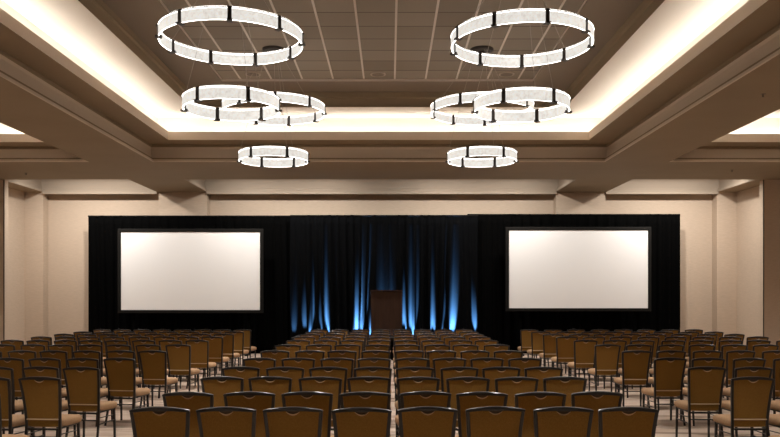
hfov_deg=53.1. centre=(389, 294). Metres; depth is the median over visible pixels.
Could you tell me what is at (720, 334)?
banquet chair
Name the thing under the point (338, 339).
banquet chair
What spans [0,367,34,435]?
banquet chair
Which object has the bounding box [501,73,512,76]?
grille
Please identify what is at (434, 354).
banquet chair
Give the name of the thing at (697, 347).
banquet chair
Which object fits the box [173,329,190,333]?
banquet chair
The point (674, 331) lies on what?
banquet chair
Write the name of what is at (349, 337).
banquet chair
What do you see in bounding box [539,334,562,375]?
banquet chair
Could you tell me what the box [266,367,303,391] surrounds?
banquet chair
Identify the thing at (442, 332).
banquet chair
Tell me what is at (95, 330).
banquet chair
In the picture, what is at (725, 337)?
banquet chair
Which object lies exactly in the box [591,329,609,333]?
banquet chair
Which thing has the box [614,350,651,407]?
banquet chair
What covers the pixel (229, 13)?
ring chandelier
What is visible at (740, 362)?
banquet chair
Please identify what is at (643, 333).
banquet chair
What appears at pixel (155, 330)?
banquet chair
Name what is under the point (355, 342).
banquet chair
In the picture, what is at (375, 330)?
banquet chair
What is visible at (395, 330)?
banquet chair
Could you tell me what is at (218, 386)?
banquet chair
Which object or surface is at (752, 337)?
banquet chair
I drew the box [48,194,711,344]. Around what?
wall
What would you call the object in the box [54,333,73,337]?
banquet chair
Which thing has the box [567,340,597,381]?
banquet chair
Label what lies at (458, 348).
banquet chair
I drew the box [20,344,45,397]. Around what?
banquet chair
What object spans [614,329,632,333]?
banquet chair
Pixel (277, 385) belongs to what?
banquet chair
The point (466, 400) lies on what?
banquet chair
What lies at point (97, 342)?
banquet chair
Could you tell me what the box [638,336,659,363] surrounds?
banquet chair
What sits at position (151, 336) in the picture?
banquet chair
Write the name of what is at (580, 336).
banquet chair
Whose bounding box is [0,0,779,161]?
cove
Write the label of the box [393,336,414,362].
banquet chair
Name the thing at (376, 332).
banquet chair
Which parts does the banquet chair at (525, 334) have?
backrest, frame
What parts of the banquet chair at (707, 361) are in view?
seat, frame, backrest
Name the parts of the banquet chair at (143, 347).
backrest, frame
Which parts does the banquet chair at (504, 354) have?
frame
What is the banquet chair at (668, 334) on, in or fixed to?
on the floor
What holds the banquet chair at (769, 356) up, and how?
on the floor
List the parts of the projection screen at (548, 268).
frame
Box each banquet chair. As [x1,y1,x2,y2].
[0,340,23,349]
[0,344,14,357]
[0,358,24,413]
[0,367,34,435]
[0,377,33,435]
[0,397,29,436]
[7,350,36,366]
[18,376,81,436]
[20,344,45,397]
[22,366,75,436]
[26,340,49,349]
[28,358,76,411]
[31,336,51,344]
[39,350,67,399]
[47,344,72,387]
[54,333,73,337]
[54,340,76,350]
[55,336,75,340]
[62,367,116,436]
[66,358,112,426]
[72,350,113,400]
[73,331,91,350]
[76,333,95,344]
[77,344,105,387]
[78,336,105,361]
[79,340,104,367]
[93,329,110,333]
[94,331,113,336]
[98,334,117,356]
[103,336,124,376]
[103,357,149,425]
[105,340,137,387]
[105,344,140,397]
[106,350,144,408]
[113,329,130,333]
[116,331,134,336]
[121,334,140,344]
[128,336,149,350]
[129,407,189,436]
[132,340,163,388]
[133,329,150,333]
[135,344,170,397]
[138,331,156,335]
[138,350,177,407]
[145,333,164,340]
[153,329,169,333]
[153,336,174,375]
[158,340,188,388]
[159,331,177,335]
[162,391,213,436]
[165,344,199,392]
[169,333,188,339]
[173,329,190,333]
[177,336,205,380]
[180,331,198,335]
[185,340,215,388]
[191,333,216,373]
[194,329,211,332]
[196,407,255,436]
[200,376,243,406]
[201,336,228,377]
[202,331,225,370]
[213,329,235,366]
[214,334,239,369]
[222,366,259,390]
[223,391,274,436]
[225,331,248,366]
[233,329,256,365]
[243,357,275,376]
[248,376,291,407]
[260,350,289,366]
[263,407,322,436]
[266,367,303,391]
[275,344,300,357]
[281,391,333,436]
[282,358,314,377]
[286,340,309,350]
[293,336,314,344]
[295,350,324,366]
[298,376,341,429]
[300,334,319,340]
[305,331,324,336]
[306,344,331,358]
[309,367,347,408]
[310,329,328,333]
[313,340,336,350]
[319,336,340,344]
[320,358,353,392]
[324,333,343,340]
[326,331,345,336]
[327,350,356,376]
[330,329,348,336]
[332,407,391,436]
[334,344,360,367]
[339,391,390,436]
[340,340,363,358]
[344,336,365,350]
[346,334,366,344]
[347,376,390,393]
[349,331,368,344]
[351,329,369,340]
[354,367,391,405]
[357,358,391,409]
[361,350,390,358]
[364,344,389,351]
[367,340,390,346]
[369,336,390,340]
[370,333,390,336]
[371,331,390,351]
[372,329,389,331]
[393,329,410,349]
[393,331,412,368]
[393,333,413,336]
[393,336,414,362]
[394,340,417,385]
[394,344,419,377]
[394,350,423,401]
[395,357,428,400]
[395,367,433,414]
[395,376,439,436]
[398,406,457,436]
[399,391,451,436]
[413,329,431,332]
[414,331,433,340]
[416,334,435,344]
[418,336,439,350]
[421,340,444,357]
[424,344,449,358]
[427,350,455,377]
[433,357,465,391]
[434,329,451,336]
[437,331,456,336]
[440,334,459,340]
[440,367,478,391]
[444,336,465,344]
[446,377,489,430]
[449,340,471,350]
[453,344,478,357]
[455,329,472,333]
[455,391,507,436]
[459,331,478,336]
[460,350,489,366]
[463,334,483,339]
[466,406,524,436]
[469,336,490,344]
[470,357,503,377]
[475,340,498,350]
[482,367,520,391]
[484,344,509,357]
[494,350,522,366]
[495,377,538,406]
[508,358,541,376]
[515,392,566,436]
[518,329,538,357]
[524,367,562,391]
[527,331,549,366]
[533,406,593,436]
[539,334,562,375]
[541,329,561,365]
[543,376,586,406]
[551,336,577,376]
[553,331,575,366]
[564,329,584,364]
[565,333,589,373]
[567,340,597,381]
[571,391,622,436]
[577,331,600,370]
[578,336,604,377]
[588,344,620,391]
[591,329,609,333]
[594,334,613,375]
[597,340,626,388]
[598,407,658,436]
[605,331,623,336]
[605,336,631,378]
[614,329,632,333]
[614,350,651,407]
[618,344,651,397]
[621,333,640,375]
[631,331,649,336]
[631,340,654,388]
[637,329,655,333]
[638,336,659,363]
[641,357,686,425]
[646,334,665,362]
[647,350,685,410]
[649,344,683,386]
[653,331,672,336]
[653,340,685,387]
[661,329,678,333]
[665,336,686,376]
[671,333,691,356]
[674,366,726,436]
[680,331,698,339]
[680,357,724,425]
[683,350,721,395]
[684,344,714,374]
[685,329,702,333]
[685,336,713,361]
[685,340,712,367]
[697,333,717,349]
[704,331,723,350]
[713,376,774,436]
[718,340,742,350]
[719,336,741,340]
[719,366,772,435]
[721,344,747,397]
[722,358,765,396]
[724,334,744,375]
[724,350,755,399]
[746,336,768,340]
[746,340,770,350]
[753,344,778,397]
[762,350,779,377]
[762,414,779,435]
[770,400,779,411]
[772,358,779,413]
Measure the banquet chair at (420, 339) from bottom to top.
0.926 m
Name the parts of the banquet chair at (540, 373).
frame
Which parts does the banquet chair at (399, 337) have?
backrest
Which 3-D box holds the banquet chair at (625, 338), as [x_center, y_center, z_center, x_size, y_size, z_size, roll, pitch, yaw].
[4.735,1.307,16.254,0.456,0.926,0.555,0,0,0]
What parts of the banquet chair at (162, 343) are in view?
backrest, frame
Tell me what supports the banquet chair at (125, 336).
on the floor
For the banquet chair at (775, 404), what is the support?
on the floor
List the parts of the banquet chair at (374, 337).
backrest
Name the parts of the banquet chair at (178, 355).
backrest, frame, seat, leg, leg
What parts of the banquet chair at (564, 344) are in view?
backrest, frame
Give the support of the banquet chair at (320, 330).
on the floor
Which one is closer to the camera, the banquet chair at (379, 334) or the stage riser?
the banquet chair at (379, 334)
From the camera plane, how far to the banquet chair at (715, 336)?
17.12 m
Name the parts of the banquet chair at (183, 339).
backrest, frame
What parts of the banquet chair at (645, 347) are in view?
backrest, frame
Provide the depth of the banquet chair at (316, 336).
17.09 m
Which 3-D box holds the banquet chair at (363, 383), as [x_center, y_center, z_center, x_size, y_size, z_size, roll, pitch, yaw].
[-0.213,1.307,8.365,0.456,0.926,0.555,0,0,1]
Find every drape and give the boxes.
[88,215,289,352]
[290,215,477,339]
[467,214,679,352]
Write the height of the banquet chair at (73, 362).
0.926 m
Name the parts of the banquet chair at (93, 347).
backrest, frame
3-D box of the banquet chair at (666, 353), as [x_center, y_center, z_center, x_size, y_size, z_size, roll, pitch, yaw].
[4.308,1.307,12.211,0.456,0.926,0.555,0,0,-1]
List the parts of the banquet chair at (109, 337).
backrest, frame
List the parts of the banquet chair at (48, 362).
backrest, frame, seat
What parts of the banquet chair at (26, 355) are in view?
frame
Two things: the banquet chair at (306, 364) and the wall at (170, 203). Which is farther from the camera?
the wall at (170, 203)
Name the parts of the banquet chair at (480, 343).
frame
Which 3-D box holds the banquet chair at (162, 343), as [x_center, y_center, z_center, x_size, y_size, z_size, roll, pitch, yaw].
[-4.136,1.307,15.008,0.456,0.926,0.555,0,0,4]
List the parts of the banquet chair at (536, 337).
backrest, frame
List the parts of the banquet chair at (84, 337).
backrest, frame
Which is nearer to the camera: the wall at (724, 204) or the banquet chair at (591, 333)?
the banquet chair at (591, 333)
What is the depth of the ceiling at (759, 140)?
18.43 m
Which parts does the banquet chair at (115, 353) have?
backrest, frame, seat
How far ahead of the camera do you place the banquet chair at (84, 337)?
15.95 m
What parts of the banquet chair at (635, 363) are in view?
leg, seat, backrest, frame, leg, leg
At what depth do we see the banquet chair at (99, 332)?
18.15 m
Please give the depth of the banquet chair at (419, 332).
18.14 m
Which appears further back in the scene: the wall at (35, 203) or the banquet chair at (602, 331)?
the wall at (35, 203)
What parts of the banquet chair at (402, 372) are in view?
backrest, frame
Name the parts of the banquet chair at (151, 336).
backrest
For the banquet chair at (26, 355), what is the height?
0.926 m
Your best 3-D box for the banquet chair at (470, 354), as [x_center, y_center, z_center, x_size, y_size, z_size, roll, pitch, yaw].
[1.302,1.307,12.195,0.456,0.926,0.555,0,0,0]
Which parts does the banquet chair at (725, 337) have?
backrest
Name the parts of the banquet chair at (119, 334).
frame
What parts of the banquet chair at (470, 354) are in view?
frame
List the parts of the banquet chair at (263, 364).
frame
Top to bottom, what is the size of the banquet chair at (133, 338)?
0.926 m
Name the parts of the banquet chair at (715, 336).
backrest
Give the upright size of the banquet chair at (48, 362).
0.926 m
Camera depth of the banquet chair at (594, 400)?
6.87 m
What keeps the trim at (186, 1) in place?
attached to the ceiling at (376, 18)
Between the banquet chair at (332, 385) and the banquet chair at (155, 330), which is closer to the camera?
the banquet chair at (332, 385)
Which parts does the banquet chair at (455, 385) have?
frame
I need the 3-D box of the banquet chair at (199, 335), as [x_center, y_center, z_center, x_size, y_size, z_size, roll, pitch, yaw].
[-4.126,1.307,17.380,0.456,0.926,0.555,0,0,5]
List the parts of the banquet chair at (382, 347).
backrest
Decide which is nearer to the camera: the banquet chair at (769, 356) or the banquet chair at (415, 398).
the banquet chair at (415, 398)
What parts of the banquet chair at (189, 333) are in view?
frame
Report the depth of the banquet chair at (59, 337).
15.98 m
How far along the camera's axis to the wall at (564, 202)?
23.90 m
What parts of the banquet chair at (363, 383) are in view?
backrest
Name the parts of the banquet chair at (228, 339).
backrest, frame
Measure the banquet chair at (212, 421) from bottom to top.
0.926 m
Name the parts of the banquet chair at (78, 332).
frame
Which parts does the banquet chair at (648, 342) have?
backrest, frame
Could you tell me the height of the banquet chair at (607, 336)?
0.926 m
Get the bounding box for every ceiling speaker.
[245,72,260,76]
[370,72,385,76]
[499,72,513,76]
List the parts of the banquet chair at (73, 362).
frame, backrest, seat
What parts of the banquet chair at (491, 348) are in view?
frame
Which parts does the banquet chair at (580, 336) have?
backrest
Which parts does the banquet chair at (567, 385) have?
frame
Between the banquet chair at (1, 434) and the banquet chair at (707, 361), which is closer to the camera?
the banquet chair at (1, 434)
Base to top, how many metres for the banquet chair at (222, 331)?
0.926 m
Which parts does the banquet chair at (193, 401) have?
frame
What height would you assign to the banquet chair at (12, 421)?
0.926 m
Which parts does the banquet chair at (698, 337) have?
frame, backrest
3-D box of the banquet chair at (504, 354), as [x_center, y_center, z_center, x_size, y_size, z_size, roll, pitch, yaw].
[1.815,1.307,12.189,0.456,0.926,0.555,0,0,1]
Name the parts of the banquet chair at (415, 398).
backrest, frame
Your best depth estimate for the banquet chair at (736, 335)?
17.07 m
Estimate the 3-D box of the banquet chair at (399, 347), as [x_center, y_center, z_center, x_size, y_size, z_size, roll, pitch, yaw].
[0.299,1.307,13.684,0.456,0.926,0.555,0,0,2]
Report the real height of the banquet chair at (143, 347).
0.926 m
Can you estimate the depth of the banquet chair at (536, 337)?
18.23 m
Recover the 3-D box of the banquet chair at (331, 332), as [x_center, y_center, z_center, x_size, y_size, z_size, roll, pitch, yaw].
[-1.252,1.307,18.449,0.456,0.926,0.555,0,0,2]
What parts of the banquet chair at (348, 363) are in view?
frame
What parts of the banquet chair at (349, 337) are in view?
backrest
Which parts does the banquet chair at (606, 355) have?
leg, leg, seat, backrest, frame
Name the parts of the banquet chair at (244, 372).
frame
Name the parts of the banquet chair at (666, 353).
seat, frame, backrest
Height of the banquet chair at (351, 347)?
0.926 m
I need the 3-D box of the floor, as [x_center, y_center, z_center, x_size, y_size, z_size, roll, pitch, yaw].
[-0.200,1.820,10.135,27.400,0.100,28.870,0,0,0]
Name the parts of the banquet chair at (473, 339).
frame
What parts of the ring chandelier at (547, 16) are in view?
glass panel, glass panel, glass panel, glass panel, glass panel, glass panel, glass panel, glass panel, glass panel, glass panel, glass panel, glass panel, glass panel, glass panel, glass panel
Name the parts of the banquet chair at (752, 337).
backrest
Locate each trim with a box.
[0,123,87,161]
[6,180,156,193]
[185,0,565,91]
[186,180,574,193]
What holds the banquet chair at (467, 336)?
on the floor
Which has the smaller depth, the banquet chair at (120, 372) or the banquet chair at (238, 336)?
the banquet chair at (120, 372)
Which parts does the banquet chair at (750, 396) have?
leg, leg, seat, frame, backrest, leg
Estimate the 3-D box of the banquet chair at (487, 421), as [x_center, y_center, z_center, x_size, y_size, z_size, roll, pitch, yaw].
[0.792,1.307,6.185,0.456,0.926,0.555,0,0,-2]
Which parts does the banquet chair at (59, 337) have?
backrest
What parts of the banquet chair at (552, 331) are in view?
backrest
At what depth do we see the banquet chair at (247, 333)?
19.34 m
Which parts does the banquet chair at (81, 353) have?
backrest, frame, seat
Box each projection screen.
[118,229,263,355]
[506,227,650,355]
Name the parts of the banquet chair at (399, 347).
backrest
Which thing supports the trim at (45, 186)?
attached to the wall at (35, 203)
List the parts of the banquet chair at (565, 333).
frame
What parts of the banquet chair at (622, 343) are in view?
backrest, frame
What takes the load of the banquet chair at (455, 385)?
on the floor
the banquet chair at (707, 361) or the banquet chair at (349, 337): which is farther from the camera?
the banquet chair at (349, 337)
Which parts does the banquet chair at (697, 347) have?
frame, backrest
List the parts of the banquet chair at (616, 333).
frame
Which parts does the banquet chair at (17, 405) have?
backrest, frame, seat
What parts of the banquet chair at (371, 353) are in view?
backrest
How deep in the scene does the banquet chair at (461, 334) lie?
18.18 m
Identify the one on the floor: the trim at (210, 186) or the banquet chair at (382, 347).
the banquet chair at (382, 347)
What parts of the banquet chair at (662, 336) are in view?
backrest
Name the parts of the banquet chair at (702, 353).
frame, backrest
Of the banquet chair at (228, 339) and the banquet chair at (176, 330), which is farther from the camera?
the banquet chair at (176, 330)
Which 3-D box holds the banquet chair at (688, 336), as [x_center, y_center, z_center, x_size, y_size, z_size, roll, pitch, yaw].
[6.392,1.307,17.372,0.456,0.926,0.555,0,0,-1]
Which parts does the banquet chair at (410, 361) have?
frame, backrest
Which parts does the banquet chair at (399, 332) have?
frame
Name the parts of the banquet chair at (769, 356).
frame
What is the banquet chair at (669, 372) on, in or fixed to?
on the floor
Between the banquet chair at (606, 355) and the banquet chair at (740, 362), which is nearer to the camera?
the banquet chair at (740, 362)
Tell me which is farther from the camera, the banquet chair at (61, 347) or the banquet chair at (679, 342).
the banquet chair at (679, 342)
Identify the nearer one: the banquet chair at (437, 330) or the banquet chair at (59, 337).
the banquet chair at (59, 337)
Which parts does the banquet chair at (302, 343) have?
frame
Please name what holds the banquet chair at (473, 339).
on the floor
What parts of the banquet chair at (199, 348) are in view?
backrest, frame, seat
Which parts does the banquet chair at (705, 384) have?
leg, leg, seat, backrest, frame, leg, leg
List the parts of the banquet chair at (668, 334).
frame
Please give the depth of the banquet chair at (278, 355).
11.99 m
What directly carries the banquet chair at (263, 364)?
on the floor
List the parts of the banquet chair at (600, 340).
frame, backrest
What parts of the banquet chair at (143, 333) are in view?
frame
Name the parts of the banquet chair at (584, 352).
seat, backrest, frame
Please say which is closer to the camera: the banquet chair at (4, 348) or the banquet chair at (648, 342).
the banquet chair at (4, 348)
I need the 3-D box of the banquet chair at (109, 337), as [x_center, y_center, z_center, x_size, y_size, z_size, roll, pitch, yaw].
[-5.623,1.307,16.213,0.456,0.926,0.555,0,0,7]
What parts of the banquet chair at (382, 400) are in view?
frame, backrest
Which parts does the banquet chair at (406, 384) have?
seat, leg, backrest, frame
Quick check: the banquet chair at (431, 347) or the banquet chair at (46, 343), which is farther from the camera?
the banquet chair at (46, 343)
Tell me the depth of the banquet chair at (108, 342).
14.72 m
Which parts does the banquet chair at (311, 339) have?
frame, backrest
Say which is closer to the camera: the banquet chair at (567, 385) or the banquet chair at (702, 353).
the banquet chair at (567, 385)
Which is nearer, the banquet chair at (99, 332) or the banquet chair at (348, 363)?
the banquet chair at (348, 363)
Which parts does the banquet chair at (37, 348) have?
backrest, frame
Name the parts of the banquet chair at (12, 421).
backrest, frame, leg, seat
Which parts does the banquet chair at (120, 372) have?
leg, backrest, frame, leg, seat, leg, leg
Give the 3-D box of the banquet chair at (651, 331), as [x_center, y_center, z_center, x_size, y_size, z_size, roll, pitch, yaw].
[6.364,1.307,19.605,0.456,0.926,0.555,0,0,0]
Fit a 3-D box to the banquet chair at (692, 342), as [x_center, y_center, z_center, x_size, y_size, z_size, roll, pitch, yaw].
[5.872,1.307,15.005,0.456,0.926,0.555,0,0,-2]
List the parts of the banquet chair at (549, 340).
backrest, frame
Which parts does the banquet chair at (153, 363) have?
leg, leg, backrest, frame, seat, leg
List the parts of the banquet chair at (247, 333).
frame, backrest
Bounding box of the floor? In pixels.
[5,353,779,436]
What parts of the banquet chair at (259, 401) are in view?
frame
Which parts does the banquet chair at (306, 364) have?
frame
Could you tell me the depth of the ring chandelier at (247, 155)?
14.20 m
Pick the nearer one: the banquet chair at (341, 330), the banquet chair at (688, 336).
the banquet chair at (688, 336)
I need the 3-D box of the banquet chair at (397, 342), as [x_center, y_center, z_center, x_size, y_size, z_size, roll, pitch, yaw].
[0.297,1.307,14.989,0.456,0.926,0.555,0,0,0]
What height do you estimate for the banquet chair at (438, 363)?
0.926 m
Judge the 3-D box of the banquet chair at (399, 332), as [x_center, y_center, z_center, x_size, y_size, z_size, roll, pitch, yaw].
[0.293,1.307,18.398,0.456,0.926,0.555,0,0,-1]
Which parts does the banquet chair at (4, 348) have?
frame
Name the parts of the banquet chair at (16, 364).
backrest, frame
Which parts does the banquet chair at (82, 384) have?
leg, backrest, frame, leg, seat, leg, leg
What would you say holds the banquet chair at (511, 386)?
on the floor
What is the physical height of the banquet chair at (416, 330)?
0.926 m
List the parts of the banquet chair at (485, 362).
frame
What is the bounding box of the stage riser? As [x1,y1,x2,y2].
[291,335,393,359]
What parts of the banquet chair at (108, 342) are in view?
backrest, frame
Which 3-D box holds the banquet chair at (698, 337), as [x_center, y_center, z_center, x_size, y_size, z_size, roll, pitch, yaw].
[6.411,1.307,16.241,0.456,0.926,0.555,0,0,-3]
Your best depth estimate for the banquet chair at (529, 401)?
6.83 m
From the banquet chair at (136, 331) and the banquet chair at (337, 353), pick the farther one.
the banquet chair at (136, 331)
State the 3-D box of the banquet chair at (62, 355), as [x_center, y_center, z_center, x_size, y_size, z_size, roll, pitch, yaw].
[-5.121,1.307,12.194,0.456,0.926,0.555,0,0,8]
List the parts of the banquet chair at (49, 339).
backrest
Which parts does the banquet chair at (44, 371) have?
backrest, frame, seat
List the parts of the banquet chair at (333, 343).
frame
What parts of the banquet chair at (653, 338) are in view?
frame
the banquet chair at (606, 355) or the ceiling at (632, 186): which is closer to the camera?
the banquet chair at (606, 355)
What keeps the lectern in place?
on the stage riser
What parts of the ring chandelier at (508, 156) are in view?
glass panel, glass panel, glass panel, glass panel, glass panel, glass panel, glass panel, glass panel, glass panel, glass panel, glass panel, glass panel, glass panel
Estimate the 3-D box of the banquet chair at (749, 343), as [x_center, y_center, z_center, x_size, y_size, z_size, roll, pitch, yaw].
[6.982,1.307,15.020,0.456,0.926,0.555,0,0,1]
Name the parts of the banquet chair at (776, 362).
frame, backrest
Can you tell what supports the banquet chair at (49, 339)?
on the floor
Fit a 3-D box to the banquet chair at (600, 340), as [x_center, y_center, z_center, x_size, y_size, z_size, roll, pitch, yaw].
[4.179,1.307,16.220,0.456,0.926,0.555,0,0,0]
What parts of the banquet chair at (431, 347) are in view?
backrest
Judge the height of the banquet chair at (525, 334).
0.926 m
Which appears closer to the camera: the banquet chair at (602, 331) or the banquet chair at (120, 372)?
the banquet chair at (120, 372)
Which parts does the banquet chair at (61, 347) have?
frame, backrest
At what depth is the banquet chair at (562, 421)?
5.92 m
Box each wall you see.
[0,180,23,343]
[24,192,47,344]
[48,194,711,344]
[159,192,209,214]
[554,192,604,213]
[712,192,736,336]
[737,180,779,344]
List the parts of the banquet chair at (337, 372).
frame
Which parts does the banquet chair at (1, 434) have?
frame, seat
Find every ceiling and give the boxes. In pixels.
[0,54,779,193]
[102,0,643,91]
[606,180,753,193]
[670,109,779,161]
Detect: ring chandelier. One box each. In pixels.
[155,0,304,120]
[220,45,326,167]
[430,45,534,167]
[450,0,594,122]
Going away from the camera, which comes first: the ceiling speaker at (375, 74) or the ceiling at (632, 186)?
the ceiling speaker at (375, 74)
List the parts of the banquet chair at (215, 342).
frame, backrest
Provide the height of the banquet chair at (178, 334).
0.926 m
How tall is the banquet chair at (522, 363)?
0.926 m
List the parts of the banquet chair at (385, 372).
backrest, frame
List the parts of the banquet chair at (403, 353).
backrest, frame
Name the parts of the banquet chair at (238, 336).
backrest, frame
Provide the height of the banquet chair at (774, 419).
0.926 m
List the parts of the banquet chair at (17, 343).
frame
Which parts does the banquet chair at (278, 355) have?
frame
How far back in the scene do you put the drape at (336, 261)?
23.40 m
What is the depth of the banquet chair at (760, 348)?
13.43 m
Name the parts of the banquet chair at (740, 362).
seat, frame, backrest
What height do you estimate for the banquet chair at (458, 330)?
0.926 m
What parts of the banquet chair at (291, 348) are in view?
frame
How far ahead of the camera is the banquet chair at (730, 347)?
13.41 m
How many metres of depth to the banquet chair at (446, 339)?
15.99 m
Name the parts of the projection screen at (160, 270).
frame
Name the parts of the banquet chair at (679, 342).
backrest, frame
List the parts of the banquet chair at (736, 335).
frame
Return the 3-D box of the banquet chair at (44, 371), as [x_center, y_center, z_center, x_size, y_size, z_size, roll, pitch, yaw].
[-4.125,1.307,9.498,0.456,0.926,0.555,0,0,4]
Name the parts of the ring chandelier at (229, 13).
glass panel, glass panel, glass panel, glass panel, glass panel, glass panel, glass panel, glass panel, glass panel, glass panel, glass panel, glass panel, glass panel, glass panel, glass panel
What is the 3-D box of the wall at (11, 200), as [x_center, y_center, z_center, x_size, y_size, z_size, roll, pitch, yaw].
[-12.184,-1.189,10.135,3.332,5.918,28.270,0,0,0]
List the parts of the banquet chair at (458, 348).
frame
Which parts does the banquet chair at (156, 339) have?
backrest, frame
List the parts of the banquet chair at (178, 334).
backrest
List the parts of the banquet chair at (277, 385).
frame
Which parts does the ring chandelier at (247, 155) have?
glass panel, glass panel, glass panel, glass panel, glass panel, glass panel, glass panel, glass panel, glass panel, glass panel, glass panel, glass panel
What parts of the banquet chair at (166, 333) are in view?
frame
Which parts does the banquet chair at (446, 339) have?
backrest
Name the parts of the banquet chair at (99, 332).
frame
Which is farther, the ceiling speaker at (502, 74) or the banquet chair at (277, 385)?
the ceiling speaker at (502, 74)
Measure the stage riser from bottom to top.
0.600 m
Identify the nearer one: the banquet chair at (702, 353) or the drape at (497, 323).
the banquet chair at (702, 353)
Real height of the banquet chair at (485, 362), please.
0.926 m
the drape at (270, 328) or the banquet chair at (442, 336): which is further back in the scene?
the drape at (270, 328)
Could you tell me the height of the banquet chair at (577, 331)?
0.926 m
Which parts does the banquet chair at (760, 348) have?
backrest, frame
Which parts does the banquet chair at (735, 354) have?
backrest, frame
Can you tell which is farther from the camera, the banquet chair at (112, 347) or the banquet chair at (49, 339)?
the banquet chair at (49, 339)
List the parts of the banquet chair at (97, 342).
backrest, frame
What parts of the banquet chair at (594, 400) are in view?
frame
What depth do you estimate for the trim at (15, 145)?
18.45 m
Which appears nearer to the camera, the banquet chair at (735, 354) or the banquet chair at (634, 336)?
the banquet chair at (735, 354)
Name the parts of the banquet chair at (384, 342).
backrest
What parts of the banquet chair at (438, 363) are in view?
frame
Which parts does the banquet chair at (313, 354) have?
frame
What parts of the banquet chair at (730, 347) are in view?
backrest, frame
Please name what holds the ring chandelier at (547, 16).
hanging from the ceiling at (376, 18)
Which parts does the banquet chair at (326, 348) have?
frame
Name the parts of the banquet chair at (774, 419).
seat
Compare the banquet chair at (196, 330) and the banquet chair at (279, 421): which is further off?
the banquet chair at (196, 330)
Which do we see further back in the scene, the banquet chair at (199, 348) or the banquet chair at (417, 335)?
the banquet chair at (417, 335)
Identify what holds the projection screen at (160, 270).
on the floor
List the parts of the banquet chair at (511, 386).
frame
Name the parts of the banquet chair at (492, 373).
frame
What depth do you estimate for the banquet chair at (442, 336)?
17.09 m
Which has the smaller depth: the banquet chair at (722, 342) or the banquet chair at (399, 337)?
the banquet chair at (722, 342)
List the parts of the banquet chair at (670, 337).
backrest, frame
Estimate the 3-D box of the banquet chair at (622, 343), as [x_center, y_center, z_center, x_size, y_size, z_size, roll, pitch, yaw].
[4.249,1.307,14.988,0.456,0.926,0.555,0,0,0]
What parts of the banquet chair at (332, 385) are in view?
frame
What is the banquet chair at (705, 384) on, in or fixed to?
on the floor
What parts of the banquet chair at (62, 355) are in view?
backrest, frame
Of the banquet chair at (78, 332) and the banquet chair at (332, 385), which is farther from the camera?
the banquet chair at (78, 332)
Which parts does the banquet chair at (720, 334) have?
frame, backrest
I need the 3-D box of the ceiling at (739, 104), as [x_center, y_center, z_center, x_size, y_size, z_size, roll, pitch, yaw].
[-0.200,-3.148,10.135,27.400,0.001,28.870,0,0,0]
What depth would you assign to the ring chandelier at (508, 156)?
14.20 m
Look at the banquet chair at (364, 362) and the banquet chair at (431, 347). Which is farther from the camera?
the banquet chair at (431, 347)
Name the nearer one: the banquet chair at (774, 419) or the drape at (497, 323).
the banquet chair at (774, 419)
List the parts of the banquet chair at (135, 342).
backrest, frame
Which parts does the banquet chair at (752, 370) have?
seat, frame, backrest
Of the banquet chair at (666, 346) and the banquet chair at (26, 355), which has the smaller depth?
the banquet chair at (26, 355)
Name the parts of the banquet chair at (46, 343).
frame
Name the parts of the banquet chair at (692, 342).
backrest, frame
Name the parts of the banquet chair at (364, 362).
frame, backrest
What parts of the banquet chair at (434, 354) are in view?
frame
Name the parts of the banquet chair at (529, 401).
frame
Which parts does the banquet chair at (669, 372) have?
leg, leg, seat, backrest, frame, leg, leg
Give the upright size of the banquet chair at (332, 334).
0.926 m
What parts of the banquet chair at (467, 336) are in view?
backrest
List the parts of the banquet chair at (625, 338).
backrest, frame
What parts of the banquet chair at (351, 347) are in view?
frame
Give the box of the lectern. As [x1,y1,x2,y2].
[370,290,402,335]
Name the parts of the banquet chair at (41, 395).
leg, backrest, frame, seat, leg, leg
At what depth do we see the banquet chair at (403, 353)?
11.98 m
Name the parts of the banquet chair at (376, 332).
frame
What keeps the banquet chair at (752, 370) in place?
on the floor
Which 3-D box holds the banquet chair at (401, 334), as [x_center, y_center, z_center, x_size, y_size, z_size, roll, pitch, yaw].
[0.300,1.307,17.377,0.456,0.926,0.555,0,0,1]
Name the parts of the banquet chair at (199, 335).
backrest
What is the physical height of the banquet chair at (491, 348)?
0.926 m
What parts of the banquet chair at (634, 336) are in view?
backrest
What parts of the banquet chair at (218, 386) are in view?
frame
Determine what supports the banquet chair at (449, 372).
on the floor
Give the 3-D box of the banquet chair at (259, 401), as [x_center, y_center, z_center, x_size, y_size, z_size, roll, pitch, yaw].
[-1.240,1.307,7.094,0.456,0.926,0.555,0,0,-2]
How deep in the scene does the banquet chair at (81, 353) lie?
11.94 m
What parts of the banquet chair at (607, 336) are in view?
backrest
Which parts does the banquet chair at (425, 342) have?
frame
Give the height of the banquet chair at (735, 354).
0.926 m
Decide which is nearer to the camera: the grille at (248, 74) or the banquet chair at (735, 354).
the banquet chair at (735, 354)
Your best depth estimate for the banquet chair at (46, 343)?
14.73 m
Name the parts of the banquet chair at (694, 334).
backrest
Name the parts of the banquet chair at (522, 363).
frame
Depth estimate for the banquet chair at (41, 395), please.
8.14 m
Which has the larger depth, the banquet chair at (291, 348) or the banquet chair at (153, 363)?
the banquet chair at (291, 348)
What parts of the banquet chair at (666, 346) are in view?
frame, backrest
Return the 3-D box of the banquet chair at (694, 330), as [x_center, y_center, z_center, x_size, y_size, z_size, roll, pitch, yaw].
[7.543,1.307,19.610,0.456,0.926,0.555,0,0,0]
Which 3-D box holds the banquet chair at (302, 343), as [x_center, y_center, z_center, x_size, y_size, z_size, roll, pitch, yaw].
[-1.743,1.307,15.008,0.456,0.926,0.555,0,0,-1]
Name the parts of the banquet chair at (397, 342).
backrest, frame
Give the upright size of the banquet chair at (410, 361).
0.926 m
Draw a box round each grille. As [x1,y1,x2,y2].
[247,73,258,76]
[372,73,383,76]
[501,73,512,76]
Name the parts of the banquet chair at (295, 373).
frame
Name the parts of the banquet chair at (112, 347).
backrest, frame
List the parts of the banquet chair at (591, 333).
frame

